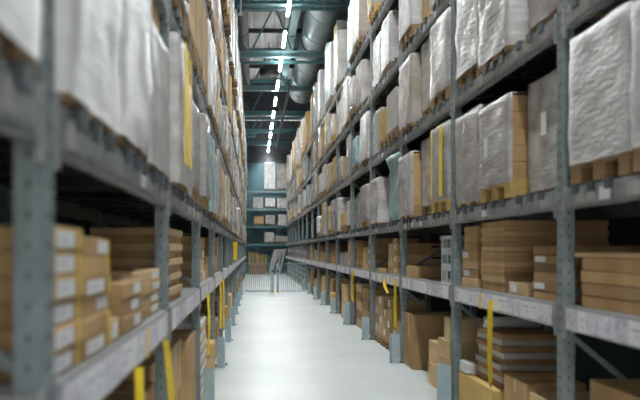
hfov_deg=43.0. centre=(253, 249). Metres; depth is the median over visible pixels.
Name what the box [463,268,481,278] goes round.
carton
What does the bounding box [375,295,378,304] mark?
carton
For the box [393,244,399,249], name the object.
carton
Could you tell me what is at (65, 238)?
carton
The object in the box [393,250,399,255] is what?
carton
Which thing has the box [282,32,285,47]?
diffuser
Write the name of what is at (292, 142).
load
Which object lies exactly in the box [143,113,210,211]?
load
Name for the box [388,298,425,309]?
carton
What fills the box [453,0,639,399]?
rack
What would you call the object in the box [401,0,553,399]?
rack
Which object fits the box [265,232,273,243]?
load
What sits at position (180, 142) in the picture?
load
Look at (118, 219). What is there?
rack
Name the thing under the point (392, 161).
load
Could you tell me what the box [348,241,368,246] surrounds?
carton
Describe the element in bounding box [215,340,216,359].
carton
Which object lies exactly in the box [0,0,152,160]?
load
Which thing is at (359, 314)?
carton
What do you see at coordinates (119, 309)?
carton
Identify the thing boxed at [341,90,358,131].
load
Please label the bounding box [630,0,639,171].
load
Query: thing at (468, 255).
carton
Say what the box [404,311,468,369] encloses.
carton
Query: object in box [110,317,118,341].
carton
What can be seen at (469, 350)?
carton
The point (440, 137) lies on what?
load
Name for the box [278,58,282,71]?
strip light
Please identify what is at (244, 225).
rack
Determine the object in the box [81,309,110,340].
carton
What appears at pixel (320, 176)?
load
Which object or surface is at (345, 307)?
guard
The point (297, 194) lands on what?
rack
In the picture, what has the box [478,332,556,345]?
carton
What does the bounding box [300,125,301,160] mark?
load
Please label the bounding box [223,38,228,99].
load
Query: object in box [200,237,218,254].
carton
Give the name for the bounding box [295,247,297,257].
shelving
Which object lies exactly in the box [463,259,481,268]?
carton
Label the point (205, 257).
carton
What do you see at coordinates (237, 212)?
load
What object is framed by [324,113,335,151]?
load
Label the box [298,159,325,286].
rack
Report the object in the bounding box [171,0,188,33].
load
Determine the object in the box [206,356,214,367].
carton
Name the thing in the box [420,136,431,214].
load
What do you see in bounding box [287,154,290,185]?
load
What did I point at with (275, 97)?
strip light
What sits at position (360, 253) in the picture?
carton
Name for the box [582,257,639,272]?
carton
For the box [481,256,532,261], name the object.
carton
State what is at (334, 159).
load
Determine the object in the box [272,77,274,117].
strip light
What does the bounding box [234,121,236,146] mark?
load
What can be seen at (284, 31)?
strip light
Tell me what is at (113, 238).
carton
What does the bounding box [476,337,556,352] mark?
carton
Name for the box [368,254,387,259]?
carton
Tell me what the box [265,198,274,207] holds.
load
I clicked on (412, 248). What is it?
carton
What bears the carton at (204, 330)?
on the carton at (204, 336)
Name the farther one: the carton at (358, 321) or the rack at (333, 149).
the rack at (333, 149)
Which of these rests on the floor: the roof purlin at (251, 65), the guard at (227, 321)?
the guard at (227, 321)
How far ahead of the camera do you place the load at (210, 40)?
8.60 m
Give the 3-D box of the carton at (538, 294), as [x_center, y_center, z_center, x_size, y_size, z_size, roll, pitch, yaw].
[2.335,0.318,5.592,0.620,0.062,0.520,0,0,0]
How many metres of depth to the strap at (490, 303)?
6.55 m
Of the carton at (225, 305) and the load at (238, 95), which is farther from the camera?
the load at (238, 95)
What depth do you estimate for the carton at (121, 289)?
3.40 m
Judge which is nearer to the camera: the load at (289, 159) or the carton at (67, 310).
the carton at (67, 310)
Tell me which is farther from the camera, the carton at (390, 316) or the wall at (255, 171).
the wall at (255, 171)
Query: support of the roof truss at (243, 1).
attached to the ceiling
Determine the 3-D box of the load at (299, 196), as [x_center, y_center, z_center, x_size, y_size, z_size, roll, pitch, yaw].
[2.453,-1.950,34.484,1.165,0.839,0.706,0,0,0]
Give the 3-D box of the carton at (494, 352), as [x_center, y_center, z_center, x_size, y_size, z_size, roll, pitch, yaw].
[2.328,0.886,7.099,0.500,0.050,0.750,0,0,0]
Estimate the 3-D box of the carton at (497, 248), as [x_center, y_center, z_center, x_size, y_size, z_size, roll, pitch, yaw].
[2.454,-0.009,6.884,0.850,0.041,0.650,0,0,0]
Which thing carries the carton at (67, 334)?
on the carton at (68, 357)
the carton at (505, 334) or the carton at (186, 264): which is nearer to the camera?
the carton at (505, 334)
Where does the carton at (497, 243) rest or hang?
on the carton at (497, 248)
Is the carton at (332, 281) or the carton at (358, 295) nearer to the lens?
the carton at (358, 295)
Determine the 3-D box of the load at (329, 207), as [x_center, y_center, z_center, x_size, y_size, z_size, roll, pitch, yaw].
[2.472,-0.761,20.555,1.104,0.720,0.802,0,0,0]
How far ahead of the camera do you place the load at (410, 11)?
10.00 m
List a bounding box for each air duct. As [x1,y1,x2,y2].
[235,0,249,84]
[280,0,299,84]
[290,0,349,103]
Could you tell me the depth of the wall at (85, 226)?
8.87 m
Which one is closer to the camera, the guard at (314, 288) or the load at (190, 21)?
the load at (190, 21)
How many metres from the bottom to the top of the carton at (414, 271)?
0.151 m
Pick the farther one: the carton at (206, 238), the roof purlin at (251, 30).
the roof purlin at (251, 30)
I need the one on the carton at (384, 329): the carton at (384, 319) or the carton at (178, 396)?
the carton at (384, 319)
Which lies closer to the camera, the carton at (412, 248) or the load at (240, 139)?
the carton at (412, 248)
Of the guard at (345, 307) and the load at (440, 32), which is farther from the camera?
the guard at (345, 307)
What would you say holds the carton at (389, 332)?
on the pallet at (385, 342)
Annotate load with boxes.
[0,0,41,75]
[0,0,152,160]
[7,19,171,177]
[54,0,122,135]
[54,31,191,192]
[78,90,192,196]
[115,100,200,203]
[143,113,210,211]
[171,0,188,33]
[183,0,194,62]
[193,0,202,83]
[201,2,206,98]
[205,19,214,117]
[206,0,214,20]
[208,135,214,215]
[211,0,215,39]
[212,42,218,127]
[212,155,218,217]
[215,72,219,139]
[215,149,221,220]
[216,0,221,60]
[217,14,221,72]
[219,99,222,142]
[219,166,222,221]
[221,0,228,15]
[221,32,223,82]
[221,111,225,154]
[221,168,223,224]
[223,0,230,34]
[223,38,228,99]
[223,105,228,161]
[224,175,228,226]
[225,35,230,47]
[226,123,229,167]
[226,191,229,227]
[228,0,231,56]
[228,75,231,124]
[228,122,231,171]
[229,0,234,70]
[229,197,231,229]
[230,19,234,79]
[231,106,233,135]
[231,136,233,179]
[231,202,232,230]
[232,9,237,87]
[232,87,237,96]
[233,197,236,233]
[233,198,234,232]
[234,111,236,148]
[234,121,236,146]
[234,159,236,191]
[236,48,239,115]
[236,165,237,195]
[236,210,238,235]
[237,62,241,124]
[237,74,242,129]
[237,128,238,159]
[238,209,240,236]
[239,123,242,141]
[241,111,244,156]
[244,145,246,175]
[253,197,262,207]
[254,216,262,225]
[264,162,274,190]
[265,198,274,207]
[265,215,274,225]
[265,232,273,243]
[275,236,286,243]
[276,164,286,190]
[276,198,286,207]
[278,215,285,225]
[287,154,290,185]
[288,156,290,181]
[290,182,291,200]
[292,142,293,174]
[292,202,309,218]
[293,140,294,172]
[293,178,296,195]
[294,136,296,169]
[294,204,296,217]
[296,171,297,191]
[297,128,299,164]
[298,169,299,190]
[298,194,300,214]
[300,119,303,157]
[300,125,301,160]
[300,163,302,185]
[301,189,305,212]
[302,123,310,154]
[302,161,304,183]
[303,117,309,152]
[304,190,305,210]
[305,111,310,148]
[305,156,309,180]
[307,184,317,208]
[310,93,312,138]
[313,83,317,132]
[313,142,321,169]
[313,173,320,201]
[315,138,317,166]
[316,216,320,236]
[318,69,325,124]
[318,125,331,159]
[319,173,356,197]
[320,218,321,235]
[321,202,330,235]
[322,164,325,194]
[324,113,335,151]
[325,42,329,108]
[325,164,357,192]
[327,41,333,105]
[327,162,331,190]
[328,205,330,234]
[330,114,335,143]
[330,199,334,233]
[332,156,341,187]
[333,20,347,95]
[333,30,346,90]
[334,197,355,232]
[337,100,340,135]
[338,156,364,184]
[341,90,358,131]
[341,214,346,231]
[343,76,358,126]
[346,132,387,176]
[346,200,355,230]
[347,22,349,67]
[348,0,369,62]
[348,75,355,118]
[352,135,388,170]
[353,0,368,52]
[355,59,383,109]
[356,192,360,228]
[360,111,386,164]
[360,183,369,227]
[367,0,396,23]
[370,177,389,225]
[372,31,396,91]
[373,107,396,154]
[379,107,416,151]
[380,10,399,80]
[386,152,407,220]
[387,86,429,143]
[388,174,391,221]
[398,0,421,49]
[398,53,438,133]
[398,151,421,219]
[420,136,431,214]
[421,37,474,120]
[422,0,431,22]
[430,0,436,10]
[430,7,508,110]
[430,119,450,213]
[455,0,540,91]
[455,104,488,207]
[478,0,556,71]
[479,91,528,202]
[527,68,556,192]
[528,0,618,46]
[568,0,639,183]
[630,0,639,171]
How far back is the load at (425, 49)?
9.47 m
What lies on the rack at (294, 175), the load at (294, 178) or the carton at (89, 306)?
the load at (294, 178)
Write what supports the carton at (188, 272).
on the carton at (184, 282)
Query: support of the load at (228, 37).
on the rack at (225, 167)
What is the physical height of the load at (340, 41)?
1.233 m
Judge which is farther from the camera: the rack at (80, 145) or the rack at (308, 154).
the rack at (308, 154)
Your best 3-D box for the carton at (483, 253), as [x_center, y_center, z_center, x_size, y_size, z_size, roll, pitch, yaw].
[2.446,0.033,6.862,0.850,0.041,0.650,0,0,0]
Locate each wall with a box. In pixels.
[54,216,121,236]
[245,121,305,272]
[308,216,639,390]
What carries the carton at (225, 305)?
on the floor
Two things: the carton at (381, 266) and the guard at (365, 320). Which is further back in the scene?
the carton at (381, 266)
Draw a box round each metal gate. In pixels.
[244,263,270,291]
[281,263,306,291]
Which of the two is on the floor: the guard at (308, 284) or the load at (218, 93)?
the guard at (308, 284)
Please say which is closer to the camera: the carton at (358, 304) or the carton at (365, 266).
the carton at (365, 266)
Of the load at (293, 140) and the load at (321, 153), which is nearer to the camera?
the load at (321, 153)
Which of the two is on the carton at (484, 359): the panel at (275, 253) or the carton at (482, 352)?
the carton at (482, 352)
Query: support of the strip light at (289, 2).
hanging from the ceiling
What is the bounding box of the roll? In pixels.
[482,317,540,327]
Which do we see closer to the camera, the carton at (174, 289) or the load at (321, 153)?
the carton at (174, 289)
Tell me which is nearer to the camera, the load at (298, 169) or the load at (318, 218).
the load at (318, 218)
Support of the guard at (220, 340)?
on the floor
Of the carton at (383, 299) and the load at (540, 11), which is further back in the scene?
the carton at (383, 299)
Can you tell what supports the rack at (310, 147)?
on the floor
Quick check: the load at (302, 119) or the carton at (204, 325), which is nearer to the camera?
the carton at (204, 325)
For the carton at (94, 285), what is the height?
0.064 m
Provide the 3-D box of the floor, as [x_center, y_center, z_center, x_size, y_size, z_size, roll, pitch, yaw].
[0.800,1.600,24.500,5.900,0.200,57.400,0,0,0]
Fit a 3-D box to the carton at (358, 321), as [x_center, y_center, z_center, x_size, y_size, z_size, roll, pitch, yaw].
[2.277,1.414,15.647,0.500,0.170,0.700,0,0,0]
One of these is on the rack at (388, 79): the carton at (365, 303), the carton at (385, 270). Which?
the carton at (385, 270)
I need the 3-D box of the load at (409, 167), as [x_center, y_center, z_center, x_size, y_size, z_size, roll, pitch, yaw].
[2.475,-0.810,10.223,1.166,0.817,0.852,0,0,0]
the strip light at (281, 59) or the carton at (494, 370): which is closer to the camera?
the carton at (494, 370)
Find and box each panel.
[268,249,278,274]
[274,249,282,273]
[279,249,285,273]
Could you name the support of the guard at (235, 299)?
on the floor
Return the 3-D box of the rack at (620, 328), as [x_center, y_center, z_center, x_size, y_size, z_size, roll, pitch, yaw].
[2.445,-1.825,3.703,1.030,6.650,2.826,0,0,0]
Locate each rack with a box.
[0,0,168,399]
[0,0,200,399]
[0,57,45,399]
[93,0,215,399]
[140,0,223,366]
[172,17,228,336]
[182,64,232,318]
[191,91,235,312]
[204,171,238,299]
[217,165,242,286]
[223,113,237,305]
[223,157,241,286]
[223,175,240,286]
[223,219,243,281]
[228,225,244,277]
[243,180,244,278]
[245,191,289,257]
[286,188,304,262]
[287,182,305,259]
[290,175,310,278]
[292,170,315,259]
[295,167,320,283]
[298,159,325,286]
[302,149,332,289]
[306,99,340,293]
[311,128,349,298]
[318,113,362,304]
[326,94,378,312]
[336,0,399,323]
[351,24,430,339]
[371,0,476,362]
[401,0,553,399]
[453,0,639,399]
[562,0,639,348]
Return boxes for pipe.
[235,3,349,14]
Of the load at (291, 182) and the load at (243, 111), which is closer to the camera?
the load at (243, 111)
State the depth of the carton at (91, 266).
2.73 m
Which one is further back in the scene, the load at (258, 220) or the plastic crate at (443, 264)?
the load at (258, 220)
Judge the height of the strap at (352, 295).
0.620 m
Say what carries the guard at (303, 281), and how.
on the floor
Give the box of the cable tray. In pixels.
[275,84,290,147]
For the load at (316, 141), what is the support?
on the rack at (315, 170)
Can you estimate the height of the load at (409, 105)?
0.881 m
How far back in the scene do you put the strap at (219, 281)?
11.30 m
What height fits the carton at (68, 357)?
0.068 m
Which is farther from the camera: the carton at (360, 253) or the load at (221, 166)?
the carton at (360, 253)
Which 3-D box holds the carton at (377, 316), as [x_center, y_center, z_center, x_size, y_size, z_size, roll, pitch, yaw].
[2.280,1.128,13.258,0.500,0.150,0.360,0,0,0]
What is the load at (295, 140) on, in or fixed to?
on the rack at (297, 194)
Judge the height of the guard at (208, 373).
0.370 m
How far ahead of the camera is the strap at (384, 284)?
11.79 m
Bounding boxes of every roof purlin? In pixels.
[249,28,301,32]
[249,64,294,67]
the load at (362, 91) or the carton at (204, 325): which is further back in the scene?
the load at (362, 91)
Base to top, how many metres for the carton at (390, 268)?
0.110 m
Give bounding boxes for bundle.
[459,359,477,374]
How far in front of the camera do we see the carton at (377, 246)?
13.75 m
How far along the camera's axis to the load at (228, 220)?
14.43 m
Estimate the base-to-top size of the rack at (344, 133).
6.650 m
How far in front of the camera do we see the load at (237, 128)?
23.56 m
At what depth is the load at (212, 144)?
8.78 m
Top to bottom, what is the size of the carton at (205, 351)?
0.055 m
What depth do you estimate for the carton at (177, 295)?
5.57 m
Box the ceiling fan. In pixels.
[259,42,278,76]
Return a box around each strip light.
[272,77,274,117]
[273,64,276,105]
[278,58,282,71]
[281,30,286,48]
[286,0,291,15]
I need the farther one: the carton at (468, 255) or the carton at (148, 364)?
the carton at (468, 255)
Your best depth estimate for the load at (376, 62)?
12.95 m
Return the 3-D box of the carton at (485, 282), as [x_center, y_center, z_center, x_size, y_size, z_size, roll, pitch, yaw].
[2.459,0.286,6.868,0.850,0.041,0.650,0,0,0]
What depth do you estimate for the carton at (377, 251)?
13.75 m
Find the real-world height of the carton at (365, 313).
0.201 m
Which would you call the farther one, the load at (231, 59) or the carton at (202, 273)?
the load at (231, 59)
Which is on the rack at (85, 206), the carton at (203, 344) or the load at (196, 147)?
the load at (196, 147)
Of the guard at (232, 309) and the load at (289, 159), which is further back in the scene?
the load at (289, 159)
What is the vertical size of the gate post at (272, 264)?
1.040 m
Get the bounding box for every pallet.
[374,331,381,345]
[382,336,389,351]
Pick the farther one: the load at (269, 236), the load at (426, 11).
the load at (269, 236)
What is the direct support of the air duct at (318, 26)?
hanging from the ceiling
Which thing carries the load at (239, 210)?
on the rack at (237, 205)
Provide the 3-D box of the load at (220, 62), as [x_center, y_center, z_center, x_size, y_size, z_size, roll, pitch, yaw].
[-1.030,-3.052,11.766,1.104,0.843,0.742,0,0,0]
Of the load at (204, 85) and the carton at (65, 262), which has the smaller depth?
the carton at (65, 262)
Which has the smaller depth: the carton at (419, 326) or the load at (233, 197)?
the carton at (419, 326)
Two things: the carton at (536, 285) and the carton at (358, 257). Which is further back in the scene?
the carton at (358, 257)
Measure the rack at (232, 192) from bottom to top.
6.650 m
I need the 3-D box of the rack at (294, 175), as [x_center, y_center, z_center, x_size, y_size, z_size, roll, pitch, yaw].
[2.445,-1.825,40.103,1.030,6.650,2.826,0,0,0]
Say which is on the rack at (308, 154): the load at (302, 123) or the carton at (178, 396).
the load at (302, 123)
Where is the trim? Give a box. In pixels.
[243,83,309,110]
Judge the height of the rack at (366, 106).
6.650 m
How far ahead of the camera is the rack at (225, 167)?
13.29 m
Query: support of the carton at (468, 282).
on the rack at (545, 312)
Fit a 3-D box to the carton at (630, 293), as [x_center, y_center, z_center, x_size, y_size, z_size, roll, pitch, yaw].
[2.425,0.235,4.091,0.800,0.075,1.800,0,0,0]
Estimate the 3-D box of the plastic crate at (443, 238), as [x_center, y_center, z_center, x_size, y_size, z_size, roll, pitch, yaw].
[2.230,-0.068,8.520,0.400,0.165,0.440,0,0,0]
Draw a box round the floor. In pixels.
[202,273,586,399]
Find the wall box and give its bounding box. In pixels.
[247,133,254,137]
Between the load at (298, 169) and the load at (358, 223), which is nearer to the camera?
the load at (358, 223)
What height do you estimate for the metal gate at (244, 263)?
1.000 m
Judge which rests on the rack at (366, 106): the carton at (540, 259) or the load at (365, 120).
the load at (365, 120)
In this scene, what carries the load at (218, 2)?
on the rack at (219, 226)
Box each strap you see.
[134,367,143,399]
[162,340,174,399]
[207,293,209,357]
[219,281,221,330]
[223,279,224,329]
[233,242,236,259]
[351,271,353,302]
[383,278,388,294]
[393,279,396,329]
[487,300,492,386]
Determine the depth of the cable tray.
38.26 m
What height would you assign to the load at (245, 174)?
1.626 m
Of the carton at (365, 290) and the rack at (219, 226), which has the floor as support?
the rack at (219, 226)
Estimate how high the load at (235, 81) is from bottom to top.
1.603 m
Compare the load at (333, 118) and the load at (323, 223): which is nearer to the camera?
the load at (333, 118)
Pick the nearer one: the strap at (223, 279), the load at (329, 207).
the strap at (223, 279)
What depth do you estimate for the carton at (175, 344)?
6.04 m
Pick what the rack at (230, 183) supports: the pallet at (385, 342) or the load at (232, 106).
the load at (232, 106)
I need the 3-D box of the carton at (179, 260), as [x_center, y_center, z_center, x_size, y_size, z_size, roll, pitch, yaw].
[-0.783,0.079,5.555,0.500,0.048,0.950,0,0,0]
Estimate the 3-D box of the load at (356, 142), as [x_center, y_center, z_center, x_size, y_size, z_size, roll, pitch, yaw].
[2.544,-1.865,15.821,1.160,0.668,0.850,0,0,0]
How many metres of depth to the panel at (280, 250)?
49.22 m
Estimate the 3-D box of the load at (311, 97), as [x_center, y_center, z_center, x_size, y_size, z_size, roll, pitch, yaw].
[2.542,-4.567,28.056,1.104,1.632,0.742,0,0,0]
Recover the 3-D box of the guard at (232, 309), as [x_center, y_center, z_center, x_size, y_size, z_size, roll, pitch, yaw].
[-0.410,1.315,16.025,0.130,0.370,0.210,0,0,0]
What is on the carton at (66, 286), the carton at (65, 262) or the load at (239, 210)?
the carton at (65, 262)
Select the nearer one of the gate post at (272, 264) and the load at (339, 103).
the load at (339, 103)
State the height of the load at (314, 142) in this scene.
0.852 m
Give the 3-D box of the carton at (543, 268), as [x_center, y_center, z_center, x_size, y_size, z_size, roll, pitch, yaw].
[2.339,0.129,5.589,0.620,0.062,0.520,0,0,0]
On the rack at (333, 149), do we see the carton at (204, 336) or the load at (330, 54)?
the load at (330, 54)
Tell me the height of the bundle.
0.104 m
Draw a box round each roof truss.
[235,0,349,10]
[239,11,324,63]
[243,48,313,90]
[243,79,305,115]
[244,117,303,144]
[245,116,296,132]
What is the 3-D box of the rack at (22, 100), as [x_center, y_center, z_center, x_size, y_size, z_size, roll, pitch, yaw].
[-0.995,-1.825,0.543,1.030,6.650,2.826,0,0,0]
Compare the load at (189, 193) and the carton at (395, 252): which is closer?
the load at (189, 193)
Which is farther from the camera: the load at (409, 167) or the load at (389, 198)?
the load at (389, 198)
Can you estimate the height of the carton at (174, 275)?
0.048 m
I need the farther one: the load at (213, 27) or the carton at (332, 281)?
the carton at (332, 281)
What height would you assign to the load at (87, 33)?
0.955 m
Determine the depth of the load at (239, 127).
24.77 m
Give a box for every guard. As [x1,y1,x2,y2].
[203,368,214,399]
[217,337,227,366]
[225,319,232,341]
[230,307,236,325]
[234,298,238,314]
[236,292,240,305]
[238,287,242,299]
[302,280,304,289]
[307,283,310,293]
[313,287,316,298]
[320,291,324,304]
[330,297,335,313]
[343,305,348,323]
[361,317,368,339]
[389,334,399,363]
[437,363,450,399]
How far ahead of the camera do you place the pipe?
21.41 m
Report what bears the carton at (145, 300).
on the carton at (148, 310)
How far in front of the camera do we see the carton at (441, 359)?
8.42 m
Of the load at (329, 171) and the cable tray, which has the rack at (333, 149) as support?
the load at (329, 171)
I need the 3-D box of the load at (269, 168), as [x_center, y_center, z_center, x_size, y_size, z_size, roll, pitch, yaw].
[0.979,-4.647,51.400,0.717,1.792,0.842,0,0,0]
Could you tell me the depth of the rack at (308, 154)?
30.32 m
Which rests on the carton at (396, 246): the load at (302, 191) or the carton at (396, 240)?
the carton at (396, 240)
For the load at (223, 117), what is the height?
0.588 m
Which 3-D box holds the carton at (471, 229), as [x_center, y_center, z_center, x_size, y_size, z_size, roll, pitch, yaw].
[2.240,-0.185,7.576,0.420,0.075,0.420,0,0,0]
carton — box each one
[0,226,81,250]
[0,251,81,276]
[0,274,81,302]
[0,296,79,328]
[0,319,80,354]
[0,342,78,381]
[77,292,107,318]
[79,257,109,277]
[79,274,110,298]
[79,327,110,361]
[80,237,109,256]
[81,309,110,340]
[88,235,179,243]
[90,228,181,236]
[102,251,180,258]
[103,381,154,399]
[108,279,141,300]
[108,294,139,318]
[109,268,159,283]
[110,243,182,250]
[110,257,182,265]
[110,264,179,272]
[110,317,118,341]
[119,309,141,335]
[122,356,154,381]
[139,279,159,296]
[139,290,158,308]
[141,300,158,319]
[149,338,180,394]
[151,0,158,31]
[169,271,180,280]
[169,278,178,287]
[169,284,181,296]
[169,291,180,302]
[171,331,195,399]
[173,321,205,334]
[175,316,205,328]
[175,385,181,399]
[179,236,191,243]
[179,269,191,277]
[179,278,191,285]
[180,261,191,268]
[181,244,191,252]
[181,253,191,260]
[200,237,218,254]
[200,238,204,248]
[200,249,203,259]
[200,259,203,270]
[200,270,204,281]
[200,302,223,330]
[200,327,205,339]
[200,332,205,345]
[200,337,206,351]
[200,348,206,363]
[200,355,205,369]
[200,359,205,374]
[204,256,207,263]
[206,319,217,341]
[206,339,214,358]
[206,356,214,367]
[215,287,232,296]
[215,293,231,307]
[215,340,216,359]
[216,255,217,271]
[224,305,226,328]
[249,264,256,273]
[258,264,265,273]
[310,244,325,248]
[312,272,325,279]
[322,276,340,284]
[330,279,349,288]
[335,243,347,249]
[335,289,341,301]
[342,284,355,296]
[342,296,355,306]
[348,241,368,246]
[356,251,365,255]
[356,255,362,259]
[356,283,386,292]
[356,291,361,301]
[356,300,362,310]
[356,309,362,319]
[356,317,361,328]
[362,287,393,300]
[362,298,375,311]
[363,258,368,263]
[363,263,368,269]
[363,309,375,322]
[368,244,388,248]
[368,249,388,253]
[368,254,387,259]
[369,238,393,243]
[369,259,387,264]
[369,265,387,269]
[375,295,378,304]
[375,322,378,332]
[376,313,379,323]
[377,268,387,272]
[379,295,411,305]
[379,305,387,315]
[379,324,382,335]
[380,315,383,325]
[383,317,386,327]
[383,327,386,337]
[384,308,387,318]
[387,309,424,320]
[387,319,392,330]
[387,329,392,339]
[388,251,393,258]
[388,258,393,265]
[388,266,393,273]
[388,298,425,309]
[393,238,417,243]
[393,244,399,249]
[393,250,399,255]
[393,262,399,268]
[393,318,399,332]
[393,330,399,344]
[394,256,399,262]
[394,268,399,274]
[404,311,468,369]
[407,243,441,253]
[407,254,440,264]
[407,265,440,277]
[418,240,440,242]
[428,361,436,387]
[429,339,438,364]
[438,337,478,360]
[439,355,477,365]
[444,316,480,341]
[459,371,503,399]
[462,251,480,259]
[462,277,482,287]
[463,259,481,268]
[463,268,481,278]
[464,234,481,242]
[464,242,481,249]
[465,226,481,234]
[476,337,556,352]
[476,354,556,370]
[477,371,503,388]
[478,326,556,340]
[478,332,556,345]
[478,360,556,377]
[478,365,503,383]
[479,344,556,358]
[479,349,556,364]
[481,226,607,231]
[481,236,607,241]
[481,246,533,250]
[481,251,533,256]
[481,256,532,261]
[481,261,534,266]
[481,266,533,271]
[481,270,533,276]
[482,220,608,227]
[482,231,608,236]
[482,241,608,246]
[482,275,533,282]
[482,280,508,287]
[482,285,508,292]
[504,373,585,399]
[509,281,533,296]
[530,391,589,399]
[532,281,581,292]
[533,246,639,254]
[533,255,582,264]
[533,290,582,302]
[534,263,582,273]
[534,272,581,283]
[581,270,639,286]
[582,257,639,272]
[582,282,639,301]
[582,294,639,315]
[590,379,639,399]
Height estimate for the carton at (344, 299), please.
0.246 m
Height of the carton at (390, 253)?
0.110 m
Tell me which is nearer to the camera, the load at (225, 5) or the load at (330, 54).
the load at (225, 5)
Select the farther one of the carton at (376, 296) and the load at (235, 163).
the load at (235, 163)
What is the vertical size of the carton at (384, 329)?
0.150 m
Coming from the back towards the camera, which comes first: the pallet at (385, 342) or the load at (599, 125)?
the pallet at (385, 342)
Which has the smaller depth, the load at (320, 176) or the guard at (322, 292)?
the guard at (322, 292)
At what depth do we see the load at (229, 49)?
15.42 m
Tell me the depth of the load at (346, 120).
16.79 m
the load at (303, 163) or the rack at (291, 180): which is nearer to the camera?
the load at (303, 163)
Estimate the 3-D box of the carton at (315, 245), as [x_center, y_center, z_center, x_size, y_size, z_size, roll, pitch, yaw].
[2.271,-0.117,28.678,0.500,0.186,0.614,0,0,0]
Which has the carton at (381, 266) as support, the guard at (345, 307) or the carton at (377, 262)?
the carton at (377, 262)
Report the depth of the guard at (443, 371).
7.88 m
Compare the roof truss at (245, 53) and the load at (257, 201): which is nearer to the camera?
the roof truss at (245, 53)
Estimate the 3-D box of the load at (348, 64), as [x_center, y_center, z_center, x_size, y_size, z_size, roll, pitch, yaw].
[2.663,-4.447,17.755,1.156,1.391,0.843,0,0,0]
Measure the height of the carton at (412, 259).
0.145 m
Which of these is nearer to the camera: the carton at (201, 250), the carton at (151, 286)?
the carton at (151, 286)
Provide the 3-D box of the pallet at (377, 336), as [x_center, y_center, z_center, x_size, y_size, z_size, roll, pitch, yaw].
[2.550,1.427,13.060,1.100,0.144,0.800,0,0,0]
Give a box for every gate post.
[271,263,273,291]
[276,263,278,291]
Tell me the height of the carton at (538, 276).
0.062 m
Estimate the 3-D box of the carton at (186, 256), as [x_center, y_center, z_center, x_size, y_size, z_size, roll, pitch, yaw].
[-0.823,0.066,8.173,0.500,0.080,0.650,0,0,0]
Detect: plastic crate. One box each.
[440,235,464,278]
[441,235,480,250]
[441,252,462,267]
[441,267,462,283]
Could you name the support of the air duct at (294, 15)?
hanging from the roof truss
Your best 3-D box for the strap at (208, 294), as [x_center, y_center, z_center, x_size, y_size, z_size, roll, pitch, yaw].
[-0.469,0.775,8.302,0.020,0.670,0.035,0,0,37]
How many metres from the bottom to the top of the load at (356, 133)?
0.891 m
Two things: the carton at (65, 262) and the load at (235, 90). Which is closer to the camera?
the carton at (65, 262)
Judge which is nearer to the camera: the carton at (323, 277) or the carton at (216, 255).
the carton at (216, 255)
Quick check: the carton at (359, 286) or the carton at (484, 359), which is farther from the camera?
the carton at (359, 286)
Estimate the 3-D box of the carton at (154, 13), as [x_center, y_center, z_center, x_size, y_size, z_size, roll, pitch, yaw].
[-0.840,-1.249,4.275,0.601,0.196,0.670,0,0,0]
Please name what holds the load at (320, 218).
on the rack at (323, 160)
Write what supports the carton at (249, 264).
on the floor
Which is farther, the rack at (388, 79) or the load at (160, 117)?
the rack at (388, 79)
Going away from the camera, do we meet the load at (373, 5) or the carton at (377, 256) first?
the load at (373, 5)
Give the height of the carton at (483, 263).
0.041 m
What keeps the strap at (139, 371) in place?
hanging from the rack at (80, 145)
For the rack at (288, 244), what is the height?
6.650 m
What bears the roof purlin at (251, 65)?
attached to the ceiling
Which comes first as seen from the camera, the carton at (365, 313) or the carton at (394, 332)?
the carton at (394, 332)
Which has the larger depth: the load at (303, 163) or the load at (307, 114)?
the load at (303, 163)
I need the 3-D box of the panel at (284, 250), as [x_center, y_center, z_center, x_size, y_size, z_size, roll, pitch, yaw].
[1.620,0.725,49.432,0.523,1.587,0.801,0,0,-21]
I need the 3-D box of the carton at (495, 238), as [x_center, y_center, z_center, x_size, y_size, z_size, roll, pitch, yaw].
[2.448,-0.093,6.875,0.850,0.041,0.650,0,0,0]
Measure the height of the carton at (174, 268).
0.048 m
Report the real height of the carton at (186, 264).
0.080 m
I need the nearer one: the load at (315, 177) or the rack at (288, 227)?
the load at (315, 177)
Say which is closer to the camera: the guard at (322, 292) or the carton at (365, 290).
the carton at (365, 290)
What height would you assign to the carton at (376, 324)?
0.150 m
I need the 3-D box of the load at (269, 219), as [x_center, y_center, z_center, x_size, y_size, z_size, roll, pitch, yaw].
[1.020,-1.877,51.400,0.602,0.692,0.848,0,0,0]
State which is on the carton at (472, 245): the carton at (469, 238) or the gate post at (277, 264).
the carton at (469, 238)
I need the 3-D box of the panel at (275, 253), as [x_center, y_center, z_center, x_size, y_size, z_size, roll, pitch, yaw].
[1.180,0.725,49.332,0.523,1.587,0.801,0,0,-21]
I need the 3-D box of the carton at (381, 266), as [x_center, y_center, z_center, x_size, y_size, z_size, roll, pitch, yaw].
[2.231,0.304,14.025,0.400,0.090,0.550,0,0,0]
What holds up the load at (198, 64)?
on the rack at (85, 206)
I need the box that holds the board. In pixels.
[574,252,639,257]
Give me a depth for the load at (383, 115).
12.16 m
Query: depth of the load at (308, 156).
30.48 m
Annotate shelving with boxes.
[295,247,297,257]
[302,246,309,258]
[302,264,317,288]
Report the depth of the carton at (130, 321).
3.47 m
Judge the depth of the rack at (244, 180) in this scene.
41.16 m
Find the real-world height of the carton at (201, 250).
0.120 m
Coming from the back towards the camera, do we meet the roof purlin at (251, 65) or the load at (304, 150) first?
the roof purlin at (251, 65)
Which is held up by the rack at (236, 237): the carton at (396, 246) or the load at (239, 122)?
the load at (239, 122)
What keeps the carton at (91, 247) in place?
on the carton at (91, 266)
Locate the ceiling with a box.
[245,0,347,120]

